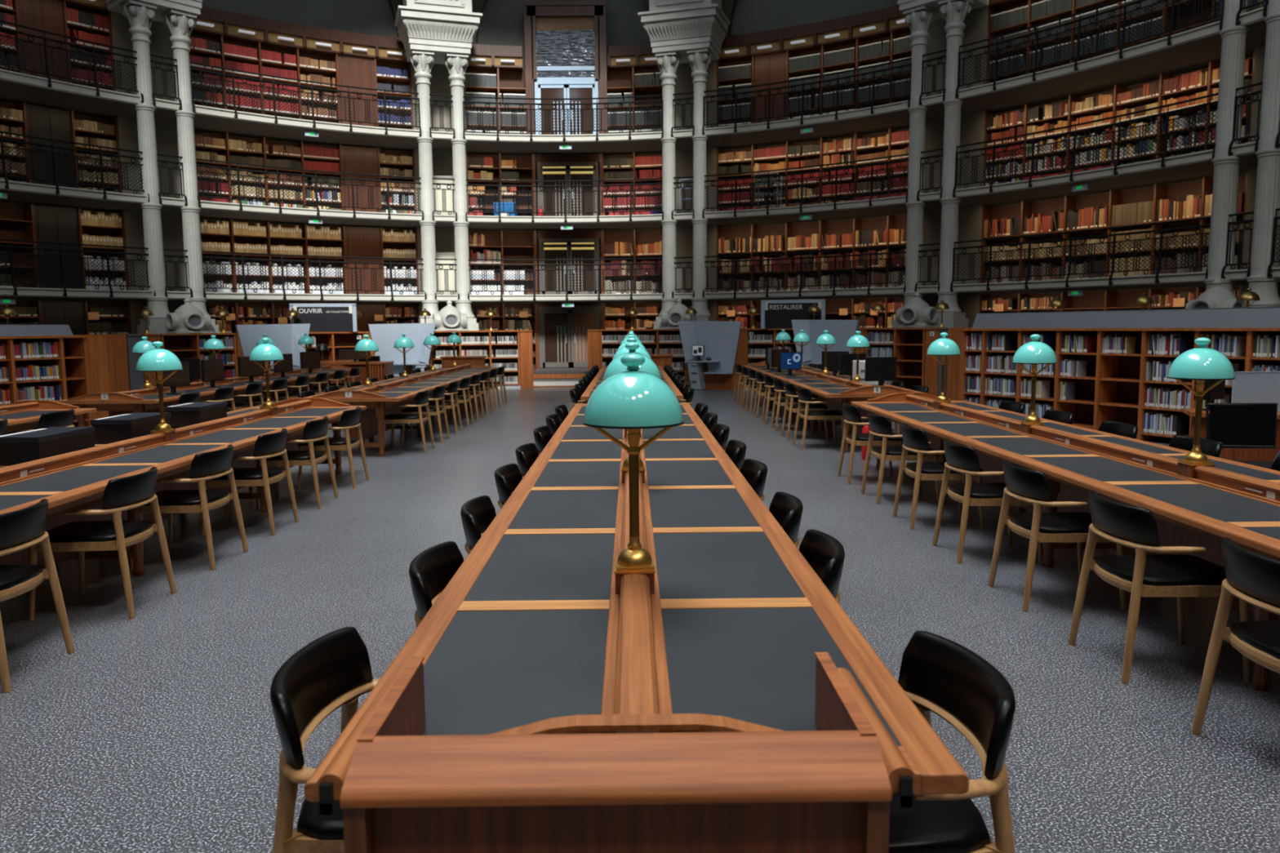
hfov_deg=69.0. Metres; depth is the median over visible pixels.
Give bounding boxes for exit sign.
[0,191,7,199]
[0,296,15,304]
[304,129,318,137]
[308,217,322,223]
[559,143,571,149]
[560,223,573,229]
[562,302,573,306]
[799,213,812,220]
[800,126,813,133]
[1067,288,1084,296]
[1071,183,1088,191]
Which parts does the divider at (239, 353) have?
panel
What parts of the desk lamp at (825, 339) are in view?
lamp shade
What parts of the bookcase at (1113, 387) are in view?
shelf, shelf, shelf, shelf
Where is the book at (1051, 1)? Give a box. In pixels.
[1048,0,1052,15]
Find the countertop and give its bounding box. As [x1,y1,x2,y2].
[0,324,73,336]
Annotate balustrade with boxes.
[433,175,453,214]
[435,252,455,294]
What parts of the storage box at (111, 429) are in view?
lid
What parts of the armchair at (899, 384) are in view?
leg, backrest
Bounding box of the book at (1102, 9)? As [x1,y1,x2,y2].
[1100,7,1103,24]
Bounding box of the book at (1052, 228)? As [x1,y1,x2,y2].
[1050,211,1055,231]
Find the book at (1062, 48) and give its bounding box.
[1061,43,1064,60]
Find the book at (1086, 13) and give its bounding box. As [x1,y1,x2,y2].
[1084,11,1088,29]
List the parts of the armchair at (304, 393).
backrest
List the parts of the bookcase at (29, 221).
shelf, shelf, shelf, door, shelf, shelf, shelf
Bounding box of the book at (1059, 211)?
[1057,210,1063,231]
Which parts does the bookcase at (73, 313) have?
shelf, panel, door, shelf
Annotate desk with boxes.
[320,360,394,384]
[440,355,486,399]
[649,354,673,368]
[1183,408,1279,461]
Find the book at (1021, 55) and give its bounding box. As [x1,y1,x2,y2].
[1020,53,1026,69]
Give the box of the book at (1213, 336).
[1211,334,1222,349]
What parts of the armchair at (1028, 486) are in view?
leg, backrest, leg, arm rail, seat, seat frame, leg, leg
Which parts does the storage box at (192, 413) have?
lid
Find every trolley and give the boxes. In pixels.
[679,178,693,213]
[754,172,782,208]
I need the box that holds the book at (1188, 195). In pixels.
[1186,195,1190,217]
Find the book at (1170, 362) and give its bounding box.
[1167,360,1173,382]
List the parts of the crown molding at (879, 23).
rail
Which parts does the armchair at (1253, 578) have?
leg, backrest, seat frame, arm rail, seat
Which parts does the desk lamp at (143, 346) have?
lamp shade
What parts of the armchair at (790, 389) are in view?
leg, leg, backrest, arm rail, seat frame, seat, leg, leg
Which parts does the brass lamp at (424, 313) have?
lamp shade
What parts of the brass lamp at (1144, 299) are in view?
lamp shade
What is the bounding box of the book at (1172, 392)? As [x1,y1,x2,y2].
[1170,391,1173,408]
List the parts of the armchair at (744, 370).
leg, leg, backrest, seat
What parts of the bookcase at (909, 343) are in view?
shelf, shelf, shelf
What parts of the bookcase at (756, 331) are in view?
shelf, panel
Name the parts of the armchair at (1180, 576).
leg, backrest, leg, arm rail, seat, seat frame, leg, leg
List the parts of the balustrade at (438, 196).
rod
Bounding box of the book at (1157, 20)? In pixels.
[1155,17,1159,34]
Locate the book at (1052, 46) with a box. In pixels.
[1051,45,1054,62]
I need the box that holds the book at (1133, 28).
[1131,23,1134,41]
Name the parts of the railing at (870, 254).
post, post, post, rail, panel rail, rail, rail, panel, post, post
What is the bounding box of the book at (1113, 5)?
[1111,4,1115,22]
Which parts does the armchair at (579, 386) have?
backrest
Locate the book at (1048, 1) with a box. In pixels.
[1046,0,1049,15]
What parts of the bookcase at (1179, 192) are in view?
shelf, shelf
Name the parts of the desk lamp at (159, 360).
arm, lamp shade, arm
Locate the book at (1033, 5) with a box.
[1031,3,1034,20]
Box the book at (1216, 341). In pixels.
[1213,338,1219,351]
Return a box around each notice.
[87,311,99,319]
[226,313,235,319]
[278,317,287,324]
[374,314,382,320]
[480,311,487,316]
[520,311,528,317]
[644,320,653,327]
[727,310,735,316]
[839,308,848,315]
[870,308,877,315]
[994,303,1004,311]
[1173,297,1185,306]
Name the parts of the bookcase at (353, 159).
shelf, shelf, shelf, shelf, door, shelf, shelf, shelf, shelf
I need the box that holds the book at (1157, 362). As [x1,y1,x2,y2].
[1155,361,1159,381]
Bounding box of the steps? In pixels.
[533,367,587,387]
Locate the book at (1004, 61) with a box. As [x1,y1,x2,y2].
[1002,57,1005,74]
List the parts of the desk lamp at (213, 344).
lamp shade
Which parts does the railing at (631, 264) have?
post, post, rail, panel rail, rail, panel, rail, post, post, post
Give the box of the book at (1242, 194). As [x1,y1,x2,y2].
[1239,192,1244,212]
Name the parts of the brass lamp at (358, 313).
lamp shade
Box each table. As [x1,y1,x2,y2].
[0,397,366,576]
[0,400,97,434]
[55,364,351,426]
[304,403,968,802]
[306,363,498,456]
[580,365,683,399]
[742,360,928,452]
[851,392,1279,691]
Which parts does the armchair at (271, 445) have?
leg, leg, seat frame, seat, arm rail, leg, backrest, leg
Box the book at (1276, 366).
[1275,365,1279,371]
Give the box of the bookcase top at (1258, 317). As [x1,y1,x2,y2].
[972,306,1279,328]
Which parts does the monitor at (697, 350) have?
casing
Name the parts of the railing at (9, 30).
post, rail, panel rail, panel, rail, rail, post, post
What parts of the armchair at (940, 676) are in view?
leg, seat, arm rail, backrest, seat frame, leg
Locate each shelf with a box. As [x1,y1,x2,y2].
[271,366,300,368]
[393,363,429,364]
[680,197,693,200]
[684,360,719,362]
[755,181,780,185]
[755,192,780,195]
[755,204,780,207]
[802,362,821,364]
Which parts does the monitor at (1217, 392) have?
casing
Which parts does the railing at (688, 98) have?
post, rail, panel rail, rail, rail, post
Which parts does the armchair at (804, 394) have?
leg, backrest, leg, arm rail, seat frame, seat, leg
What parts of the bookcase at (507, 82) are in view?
shelf, shelf, shelf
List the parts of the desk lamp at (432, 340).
lamp shade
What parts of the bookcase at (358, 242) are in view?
shelf, shelf, shelf, door, shelf, shelf, shelf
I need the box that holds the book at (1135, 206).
[1133,202,1137,223]
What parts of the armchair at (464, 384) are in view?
leg, seat frame, seat, arm rail, leg, backrest, leg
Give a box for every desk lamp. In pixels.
[131,336,155,387]
[135,341,182,431]
[202,334,225,359]
[248,337,284,408]
[256,333,275,372]
[297,333,314,351]
[354,334,378,385]
[393,333,414,377]
[422,332,440,370]
[446,332,462,365]
[582,353,684,571]
[603,342,661,470]
[612,337,651,359]
[617,334,646,351]
[620,332,642,345]
[775,328,791,349]
[792,329,810,367]
[815,329,835,373]
[845,330,870,381]
[926,332,960,401]
[1012,333,1057,424]
[1166,337,1235,464]
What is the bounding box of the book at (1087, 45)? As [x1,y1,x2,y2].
[1084,36,1089,53]
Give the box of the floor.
[0,386,1279,852]
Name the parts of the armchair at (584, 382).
backrest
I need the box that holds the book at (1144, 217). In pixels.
[1143,201,1146,222]
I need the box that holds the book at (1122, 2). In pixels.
[1120,0,1124,19]
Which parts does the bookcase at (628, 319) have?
shelf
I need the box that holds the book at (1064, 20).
[1062,18,1066,35]
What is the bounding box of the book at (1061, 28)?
[1060,19,1062,35]
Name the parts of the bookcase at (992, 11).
shelf, shelf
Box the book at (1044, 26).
[1042,24,1045,40]
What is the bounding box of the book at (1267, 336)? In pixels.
[1263,334,1277,357]
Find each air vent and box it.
[165,297,213,333]
[432,299,466,330]
[661,297,696,328]
[893,291,937,327]
[1185,277,1246,308]
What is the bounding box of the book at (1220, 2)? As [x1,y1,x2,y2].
[1218,0,1222,17]
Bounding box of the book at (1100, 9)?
[1097,8,1101,26]
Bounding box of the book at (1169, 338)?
[1167,337,1170,355]
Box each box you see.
[0,426,95,466]
[80,210,88,225]
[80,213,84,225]
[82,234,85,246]
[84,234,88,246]
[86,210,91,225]
[86,255,90,269]
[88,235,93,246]
[88,276,92,288]
[89,256,94,269]
[89,412,171,444]
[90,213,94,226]
[91,277,99,289]
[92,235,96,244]
[93,212,102,226]
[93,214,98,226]
[93,258,97,269]
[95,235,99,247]
[96,256,101,269]
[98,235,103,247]
[98,280,102,289]
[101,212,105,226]
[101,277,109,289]
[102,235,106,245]
[102,280,106,289]
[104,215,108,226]
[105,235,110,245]
[106,213,115,226]
[107,215,111,226]
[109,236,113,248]
[111,257,118,270]
[111,277,119,289]
[112,236,116,248]
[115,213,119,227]
[116,236,119,248]
[117,260,121,270]
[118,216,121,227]
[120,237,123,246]
[164,401,227,428]
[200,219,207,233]
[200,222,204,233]
[201,241,205,250]
[203,261,209,273]
[204,242,208,253]
[204,283,208,292]
[205,241,211,253]
[207,222,210,233]
[208,261,216,273]
[209,263,213,273]
[210,222,213,233]
[211,242,214,251]
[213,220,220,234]
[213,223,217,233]
[213,241,217,251]
[213,280,220,292]
[217,242,221,251]
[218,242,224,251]
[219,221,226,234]
[219,223,222,234]
[223,243,226,253]
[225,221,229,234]
[225,242,230,253]
[227,262,231,274]
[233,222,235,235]
[234,243,237,252]
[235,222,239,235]
[236,244,239,252]
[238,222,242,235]
[240,244,243,252]
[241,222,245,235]
[243,244,246,254]
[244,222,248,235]
[244,243,249,253]
[244,262,250,275]
[248,225,251,235]
[248,244,252,253]
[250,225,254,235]
[250,262,256,275]
[251,281,257,293]
[252,244,255,253]
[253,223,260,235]
[253,226,257,235]
[254,244,258,253]
[256,244,261,253]
[256,262,259,275]
[260,226,263,235]
[261,244,264,253]
[262,226,266,236]
[262,244,266,253]
[266,281,269,293]
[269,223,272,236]
[271,245,273,253]
[272,226,275,236]
[272,263,277,275]
[273,245,276,253]
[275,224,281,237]
[275,226,278,236]
[275,245,279,253]
[275,284,278,293]
[278,244,282,253]
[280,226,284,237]
[281,244,285,254]
[284,227,287,237]
[284,245,288,254]
[284,282,289,293]
[286,264,292,275]
[287,227,290,237]
[288,245,291,254]
[289,227,293,237]
[290,246,293,254]
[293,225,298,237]
[293,227,296,237]
[293,246,297,254]
[295,245,299,254]
[298,228,302,238]
[299,246,302,254]
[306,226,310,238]
[307,246,311,255]
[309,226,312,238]
[310,246,313,255]
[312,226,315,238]
[313,247,316,255]
[315,229,318,239]
[315,247,319,255]
[318,229,321,239]
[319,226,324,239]
[319,247,322,255]
[320,246,324,255]
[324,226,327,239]
[324,247,328,255]
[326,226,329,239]
[326,265,331,276]
[327,247,330,255]
[329,229,333,239]
[330,247,333,256]
[332,230,335,239]
[333,247,338,256]
[333,248,336,256]
[333,283,337,293]
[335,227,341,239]
[335,230,338,239]
[338,247,342,256]
[339,283,343,293]
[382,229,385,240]
[382,248,386,257]
[385,231,387,241]
[385,248,388,257]
[387,231,391,241]
[388,248,391,257]
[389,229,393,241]
[391,249,394,257]
[393,231,395,241]
[393,248,396,257]
[395,231,399,241]
[396,249,399,257]
[398,232,401,241]
[399,249,402,257]
[401,232,404,241]
[402,249,404,257]
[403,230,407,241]
[404,248,408,257]
[407,232,409,241]
[407,248,410,257]
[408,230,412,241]
[409,266,413,277]
[410,248,413,257]
[412,232,415,241]
[413,248,415,257]
[471,284,480,294]
[475,270,479,279]
[480,284,490,294]
[490,284,500,294]
[503,284,514,294]
[514,284,524,294]
[521,270,524,279]
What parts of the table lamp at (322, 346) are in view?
lamp shade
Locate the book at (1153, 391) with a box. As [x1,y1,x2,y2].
[1151,390,1154,407]
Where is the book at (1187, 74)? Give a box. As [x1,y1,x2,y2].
[1185,73,1189,88]
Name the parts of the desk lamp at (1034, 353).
arm, lamp shade, arm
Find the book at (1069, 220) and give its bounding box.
[1068,210,1071,230]
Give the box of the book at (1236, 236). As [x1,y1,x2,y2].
[1235,223,1239,242]
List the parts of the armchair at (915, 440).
leg, backrest, leg, arm rail, seat frame, seat, leg, leg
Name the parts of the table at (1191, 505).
leg, leather panel, leather panel, leg, leather panel, leather panel, seat plate, leather panel, leather panel, brass plate, leg, seat plate, frame, leather panel, leather panel, leather panel, seat plate, brass plate, leather panel, leather panel, seat plate, leather panel, leg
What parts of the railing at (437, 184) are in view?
rail, panel rail, rail, rail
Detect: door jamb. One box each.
[600,152,602,215]
[600,229,603,293]
[601,302,604,329]
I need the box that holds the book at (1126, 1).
[1125,0,1128,17]
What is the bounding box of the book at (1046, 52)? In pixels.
[1044,47,1048,64]
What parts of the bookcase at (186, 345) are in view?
panel, shelf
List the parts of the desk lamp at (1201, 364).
arm, lamp shade, arm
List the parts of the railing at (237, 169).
post, post, post, rail, rail, panel rail, panel, rail, post, post, post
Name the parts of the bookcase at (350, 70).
shelf, shelf, shelf, shelf, door, shelf, shelf, shelf, shelf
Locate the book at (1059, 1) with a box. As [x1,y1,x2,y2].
[1057,0,1060,13]
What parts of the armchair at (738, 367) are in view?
leg, leg, backrest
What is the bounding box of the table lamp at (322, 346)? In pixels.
[315,343,328,362]
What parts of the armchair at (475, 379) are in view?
seat frame, seat, backrest, leg, leg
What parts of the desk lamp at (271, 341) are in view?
lamp shade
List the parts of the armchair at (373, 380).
backrest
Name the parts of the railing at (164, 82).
post, rail, panel rail, rail, rail, post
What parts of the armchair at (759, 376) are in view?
leg, leg, backrest, seat, seat frame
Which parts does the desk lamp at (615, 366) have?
lamp shade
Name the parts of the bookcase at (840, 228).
shelf, shelf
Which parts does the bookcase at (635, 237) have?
shelf, shelf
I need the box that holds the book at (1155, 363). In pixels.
[1153,362,1156,381]
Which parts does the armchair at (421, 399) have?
leg, seat, seat frame, arm rail, backrest, leg, leg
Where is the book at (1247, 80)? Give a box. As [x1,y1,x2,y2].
[1245,78,1249,93]
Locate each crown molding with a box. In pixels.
[60,0,111,13]
[191,5,409,64]
[466,44,523,71]
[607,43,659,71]
[718,4,910,62]
[986,0,1028,9]
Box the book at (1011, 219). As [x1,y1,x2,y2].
[1009,217,1014,235]
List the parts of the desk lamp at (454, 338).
lamp shade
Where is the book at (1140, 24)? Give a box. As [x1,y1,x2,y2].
[1137,22,1141,39]
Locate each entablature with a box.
[106,0,202,22]
[395,0,482,64]
[637,0,729,62]
[897,0,988,19]
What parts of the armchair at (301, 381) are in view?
seat, seat frame, arm rail, backrest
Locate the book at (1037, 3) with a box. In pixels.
[1035,1,1039,18]
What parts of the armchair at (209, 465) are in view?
leg, leg, seat, seat frame, arm rail, leg, backrest, leg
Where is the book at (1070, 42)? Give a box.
[1068,41,1071,58]
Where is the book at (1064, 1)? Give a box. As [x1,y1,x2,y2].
[1062,0,1066,11]
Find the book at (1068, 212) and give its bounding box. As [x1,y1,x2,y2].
[1066,210,1069,230]
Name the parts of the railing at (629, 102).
post, post, post, rail, panel rail, rail, panel, rail, post, post, post, post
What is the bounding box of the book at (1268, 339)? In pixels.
[1266,337,1271,357]
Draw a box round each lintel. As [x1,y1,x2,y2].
[535,153,599,164]
[537,229,600,239]
[537,302,601,306]
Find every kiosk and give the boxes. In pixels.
[235,323,310,371]
[368,323,435,376]
[677,320,742,389]
[791,320,858,373]
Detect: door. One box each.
[534,80,599,134]
[537,161,599,216]
[538,238,599,294]
[538,306,601,367]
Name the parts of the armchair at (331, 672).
leg, seat frame, seat, backrest, arm rail, leg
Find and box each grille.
[0,35,136,90]
[4,253,148,285]
[8,146,142,190]
[153,67,176,97]
[159,167,182,194]
[164,262,187,286]
[188,315,200,326]
[195,75,416,125]
[200,171,418,209]
[205,263,422,290]
[431,105,451,128]
[434,189,453,211]
[436,269,456,290]
[445,315,457,324]
[466,106,659,130]
[468,189,660,212]
[471,268,660,290]
[670,313,680,323]
[674,103,692,126]
[675,187,692,209]
[675,267,692,288]
[706,71,906,124]
[706,167,905,208]
[706,258,902,288]
[902,310,914,320]
[920,256,938,280]
[921,161,941,189]
[924,63,944,92]
[929,310,933,319]
[956,234,1206,279]
[960,111,1213,184]
[1195,302,1208,308]
[1228,229,1252,263]
[1233,302,1240,307]
[1235,100,1259,138]
[1244,0,1265,7]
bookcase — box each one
[0,0,115,91]
[0,102,122,192]
[0,202,128,289]
[0,300,131,334]
[0,335,92,429]
[160,333,238,382]
[189,33,413,129]
[194,131,416,213]
[200,218,418,294]
[205,302,419,333]
[306,331,364,361]
[429,329,520,389]
[463,66,526,133]
[466,151,533,216]
[467,229,535,294]
[471,303,537,378]
[600,328,686,382]
[601,151,662,215]
[603,228,662,293]
[604,302,662,329]
[606,66,662,133]
[716,31,911,127]
[716,128,909,211]
[716,214,906,292]
[716,297,904,328]
[745,328,804,390]
[864,327,925,389]
[960,327,1279,440]
[978,284,1240,313]
[980,170,1248,283]
[982,49,1255,185]
[986,0,1257,83]
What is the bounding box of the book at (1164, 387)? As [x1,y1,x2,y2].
[1159,386,1171,408]
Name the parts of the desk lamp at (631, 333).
lamp shade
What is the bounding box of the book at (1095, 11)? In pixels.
[1092,9,1097,27]
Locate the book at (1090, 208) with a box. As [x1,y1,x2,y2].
[1088,207,1091,227]
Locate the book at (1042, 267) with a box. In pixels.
[1040,263,1043,279]
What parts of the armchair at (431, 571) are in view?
arm rail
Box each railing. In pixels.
[0,19,144,102]
[0,130,150,202]
[0,238,155,297]
[150,53,182,110]
[156,153,187,206]
[163,248,193,297]
[189,61,422,136]
[195,158,424,220]
[201,250,426,301]
[429,93,455,138]
[431,177,457,221]
[435,258,459,299]
[462,94,663,141]
[465,177,663,222]
[467,257,664,301]
[671,92,694,137]
[671,176,694,219]
[671,256,694,297]
[702,57,911,134]
[702,153,908,217]
[702,245,906,297]
[914,242,940,292]
[916,147,943,200]
[918,48,946,105]
[950,216,1210,291]
[952,92,1218,197]
[955,0,1224,97]
[1221,211,1253,279]
[1227,81,1262,155]
[1235,0,1268,25]
[1266,208,1279,277]
[1275,124,1279,147]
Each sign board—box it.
[288,303,357,332]
[760,299,825,328]
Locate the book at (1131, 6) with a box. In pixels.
[1130,0,1133,16]
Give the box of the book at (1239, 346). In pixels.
[1233,336,1245,356]
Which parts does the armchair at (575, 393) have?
backrest, arm rail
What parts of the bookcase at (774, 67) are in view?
shelf, shelf, shelf, door, shelf, shelf, shelf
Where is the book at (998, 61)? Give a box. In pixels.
[997,59,999,75]
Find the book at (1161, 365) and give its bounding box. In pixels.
[1159,364,1162,381]
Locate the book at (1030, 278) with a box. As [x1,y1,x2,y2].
[1029,264,1037,280]
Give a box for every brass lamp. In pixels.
[0,304,16,324]
[137,306,153,333]
[214,307,230,333]
[286,307,299,324]
[356,310,361,331]
[418,308,431,323]
[484,308,496,330]
[626,306,637,328]
[685,306,697,320]
[747,305,759,328]
[808,303,820,319]
[871,302,884,328]
[934,300,949,327]
[1048,296,1066,311]
[1133,293,1153,309]
[1235,288,1260,307]
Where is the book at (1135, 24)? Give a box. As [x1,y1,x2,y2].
[1134,22,1137,39]
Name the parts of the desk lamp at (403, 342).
lamp shade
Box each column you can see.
[120,0,173,333]
[161,8,218,333]
[410,49,439,328]
[444,52,478,330]
[653,50,680,328]
[686,48,713,320]
[892,4,937,327]
[931,0,973,327]
[1204,0,1249,293]
[1245,0,1279,307]
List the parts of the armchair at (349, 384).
backrest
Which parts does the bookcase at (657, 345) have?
shelf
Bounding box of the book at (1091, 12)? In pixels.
[1090,10,1093,27]
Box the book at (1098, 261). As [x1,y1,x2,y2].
[1096,260,1099,277]
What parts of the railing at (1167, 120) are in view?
post, post, post, post, rail, panel, panel rail, rail, rail, post, post, post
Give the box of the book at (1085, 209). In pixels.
[1083,207,1086,228]
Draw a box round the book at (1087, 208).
[1085,207,1088,228]
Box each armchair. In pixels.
[0,418,8,435]
[0,498,74,693]
[17,408,75,431]
[28,466,176,621]
[55,564,60,571]
[129,444,248,570]
[177,391,199,404]
[199,386,235,412]
[200,428,298,536]
[226,382,263,410]
[245,377,288,404]
[256,416,337,509]
[270,626,380,852]
[271,374,309,399]
[293,372,328,395]
[297,390,352,448]
[297,406,368,488]
[313,369,346,389]
[324,385,373,443]
[329,367,361,387]
[346,381,391,431]
[368,377,408,425]
[383,373,394,379]
[383,389,435,453]
[400,384,449,443]
[408,541,463,627]
[412,368,422,373]
[421,380,462,434]
[423,366,431,371]
[433,376,474,426]
[448,373,484,420]
[457,370,493,414]
[460,495,496,554]
[470,368,500,409]
[476,365,506,404]
[493,463,522,509]
[515,442,539,478]
[533,425,552,453]
[545,413,560,435]
[555,404,568,424]
[569,388,588,408]
[574,383,583,403]
[578,379,587,403]
[582,375,591,386]
[585,372,593,382]
[587,369,595,378]
[590,367,597,374]
[592,364,599,373]
[663,364,670,371]
[665,366,672,375]
[668,368,675,377]
[670,372,678,382]
[673,374,681,385]
[675,378,684,402]
[678,386,694,406]
[679,382,689,402]
[693,402,708,421]
[702,412,717,433]
[711,423,729,451]
[724,439,746,471]
[733,364,764,403]
[739,366,767,407]
[739,458,767,501]
[745,368,781,412]
[753,371,786,417]
[761,373,800,424]
[768,491,803,547]
[770,377,811,431]
[781,381,827,439]
[793,386,843,449]
[799,529,844,603]
[808,363,816,368]
[837,402,905,484]
[861,411,938,504]
[888,631,1016,852]
[889,385,928,426]
[890,380,904,434]
[893,422,983,529]
[932,438,1042,564]
[988,459,1125,612]
[998,400,1025,413]
[1042,409,1074,425]
[1068,489,1250,684]
[1097,420,1137,439]
[1168,435,1222,457]
[1191,537,1279,796]
[1271,456,1279,471]
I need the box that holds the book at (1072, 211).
[1071,210,1079,229]
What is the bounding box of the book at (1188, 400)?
[1186,392,1189,408]
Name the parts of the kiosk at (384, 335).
slanted leg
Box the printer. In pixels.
[852,360,878,385]
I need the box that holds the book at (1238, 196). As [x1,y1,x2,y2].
[1236,193,1239,212]
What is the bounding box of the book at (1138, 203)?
[1136,202,1139,222]
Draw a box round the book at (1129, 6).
[1128,0,1130,17]
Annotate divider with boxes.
[73,334,109,419]
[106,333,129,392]
[125,333,144,390]
[141,333,160,388]
[223,333,242,376]
[356,331,429,377]
[520,329,533,388]
[587,329,600,373]
[686,328,753,390]
[817,328,873,367]
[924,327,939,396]
[937,327,947,395]
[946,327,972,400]
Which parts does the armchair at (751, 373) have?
leg, backrest, leg, seat frame, seat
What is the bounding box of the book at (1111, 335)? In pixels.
[1109,334,1115,353]
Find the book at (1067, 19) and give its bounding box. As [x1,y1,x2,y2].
[1065,17,1068,35]
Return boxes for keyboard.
[185,388,208,391]
[226,382,244,386]
[262,377,278,380]
[292,373,306,376]
[786,375,799,377]
[800,379,815,382]
[816,384,834,387]
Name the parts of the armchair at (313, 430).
leg, leg, seat, seat frame, arm rail, leg, backrest, leg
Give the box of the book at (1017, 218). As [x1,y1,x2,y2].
[1016,217,1018,234]
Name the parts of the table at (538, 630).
leather panel, leather panel, leather panel, leather panel, leather panel, leather panel, leather panel, leather panel, brass plate, brass plate, leather panel, leather panel, leather panel, leather panel, leather panel, leather panel, leather panel, leather panel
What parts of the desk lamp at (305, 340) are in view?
lamp shade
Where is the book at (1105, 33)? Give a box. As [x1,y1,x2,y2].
[1103,31,1107,48]
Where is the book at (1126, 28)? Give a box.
[1124,26,1128,43]
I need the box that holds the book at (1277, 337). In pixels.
[1275,335,1279,357]
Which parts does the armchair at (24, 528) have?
leg, seat, backrest, arm rail, seat frame, leg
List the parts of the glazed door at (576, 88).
glass, glass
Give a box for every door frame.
[533,153,537,216]
[534,230,539,294]
[535,303,540,368]
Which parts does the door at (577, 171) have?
glass, glass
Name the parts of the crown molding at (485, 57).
rail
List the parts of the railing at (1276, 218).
panel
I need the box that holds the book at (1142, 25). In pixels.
[1140,21,1144,39]
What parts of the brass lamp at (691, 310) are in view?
lamp shade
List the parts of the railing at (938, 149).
post, rail, rail, panel rail, rail, post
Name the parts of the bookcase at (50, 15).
shelf, shelf, shelf, shelf, door, panel, shelf, shelf, shelf, shelf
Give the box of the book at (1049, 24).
[1047,22,1050,39]
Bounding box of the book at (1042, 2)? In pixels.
[1040,0,1044,17]
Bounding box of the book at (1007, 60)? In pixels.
[1004,57,1009,73]
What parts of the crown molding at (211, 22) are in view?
rail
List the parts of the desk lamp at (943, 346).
arm, lamp shade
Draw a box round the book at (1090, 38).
[1088,36,1093,53]
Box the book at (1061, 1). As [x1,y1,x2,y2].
[1059,0,1062,12]
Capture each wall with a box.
[0,0,311,303]
[298,0,822,367]
[388,0,403,37]
[471,0,648,44]
[721,0,737,35]
[818,0,1253,299]
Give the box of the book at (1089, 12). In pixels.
[1087,11,1090,29]
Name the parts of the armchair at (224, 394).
arm rail, backrest, leg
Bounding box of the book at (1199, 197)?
[1196,195,1201,217]
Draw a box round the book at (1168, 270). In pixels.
[1167,257,1175,273]
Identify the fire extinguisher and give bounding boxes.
[537,206,543,216]
[861,419,870,460]
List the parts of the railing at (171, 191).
post, rail, panel rail, rail, rail, post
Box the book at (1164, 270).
[1163,257,1165,274]
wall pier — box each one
[110,11,186,333]
[411,63,466,312]
[674,59,717,320]
[922,6,988,327]
[1240,0,1279,297]
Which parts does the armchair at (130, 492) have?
leg, leg, seat frame, seat, arm rail, leg, backrest, leg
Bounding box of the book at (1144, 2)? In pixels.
[1142,0,1146,13]
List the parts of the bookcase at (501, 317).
shelf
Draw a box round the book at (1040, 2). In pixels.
[1038,0,1041,17]
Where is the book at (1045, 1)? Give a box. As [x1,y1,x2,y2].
[1043,0,1047,17]
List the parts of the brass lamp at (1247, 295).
lamp shade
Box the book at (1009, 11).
[1007,9,1010,26]
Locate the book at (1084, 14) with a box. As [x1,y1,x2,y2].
[1082,13,1085,30]
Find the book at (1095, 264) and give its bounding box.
[1094,260,1097,277]
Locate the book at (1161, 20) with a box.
[1158,15,1162,33]
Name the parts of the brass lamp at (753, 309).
lamp shade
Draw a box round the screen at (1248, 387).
[1231,371,1279,412]
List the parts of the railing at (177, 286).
rail, rail, panel rail, rail, post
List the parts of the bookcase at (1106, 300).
shelf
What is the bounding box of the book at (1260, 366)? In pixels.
[1257,364,1262,371]
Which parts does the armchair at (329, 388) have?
backrest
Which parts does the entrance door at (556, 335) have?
glass, glass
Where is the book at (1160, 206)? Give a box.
[1159,199,1164,221]
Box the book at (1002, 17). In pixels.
[1000,11,1003,28]
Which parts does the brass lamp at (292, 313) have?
lamp shade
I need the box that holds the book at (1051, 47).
[1049,47,1052,62]
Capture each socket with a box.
[156,371,163,383]
[264,360,268,370]
[626,428,640,454]
[856,346,859,354]
[941,355,945,364]
[1031,364,1037,375]
[1195,379,1204,396]
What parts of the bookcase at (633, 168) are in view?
shelf, shelf, shelf, shelf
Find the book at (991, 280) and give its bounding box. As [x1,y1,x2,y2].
[990,266,993,282]
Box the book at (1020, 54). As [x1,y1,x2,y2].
[1018,53,1022,70]
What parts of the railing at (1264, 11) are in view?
post, rail, post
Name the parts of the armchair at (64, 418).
arm rail, backrest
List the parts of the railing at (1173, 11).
post, post, post, rail, rail, panel rail, post, post, post, post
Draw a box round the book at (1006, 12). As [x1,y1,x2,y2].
[1005,10,1008,26]
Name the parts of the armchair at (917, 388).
backrest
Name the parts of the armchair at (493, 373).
seat, backrest, leg, leg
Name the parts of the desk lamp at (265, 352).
lamp shade, arm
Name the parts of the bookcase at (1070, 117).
shelf, shelf, shelf, shelf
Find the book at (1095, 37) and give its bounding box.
[1092,34,1097,52]
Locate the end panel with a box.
[315,652,916,852]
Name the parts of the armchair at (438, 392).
leg, leg, seat, seat frame, arm rail, backrest, leg, leg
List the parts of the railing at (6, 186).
post, post, rail, panel rail, rail, panel, rail, post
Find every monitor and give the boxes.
[155,362,190,394]
[179,358,200,382]
[200,359,224,388]
[238,356,264,382]
[273,353,293,377]
[299,351,320,373]
[338,349,370,362]
[692,345,704,360]
[764,347,773,369]
[771,349,789,373]
[779,351,802,375]
[821,351,848,377]
[839,353,866,380]
[864,356,896,386]
[1193,379,1225,411]
[1205,403,1279,469]
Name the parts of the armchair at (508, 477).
arm rail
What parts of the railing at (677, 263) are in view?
rail, rail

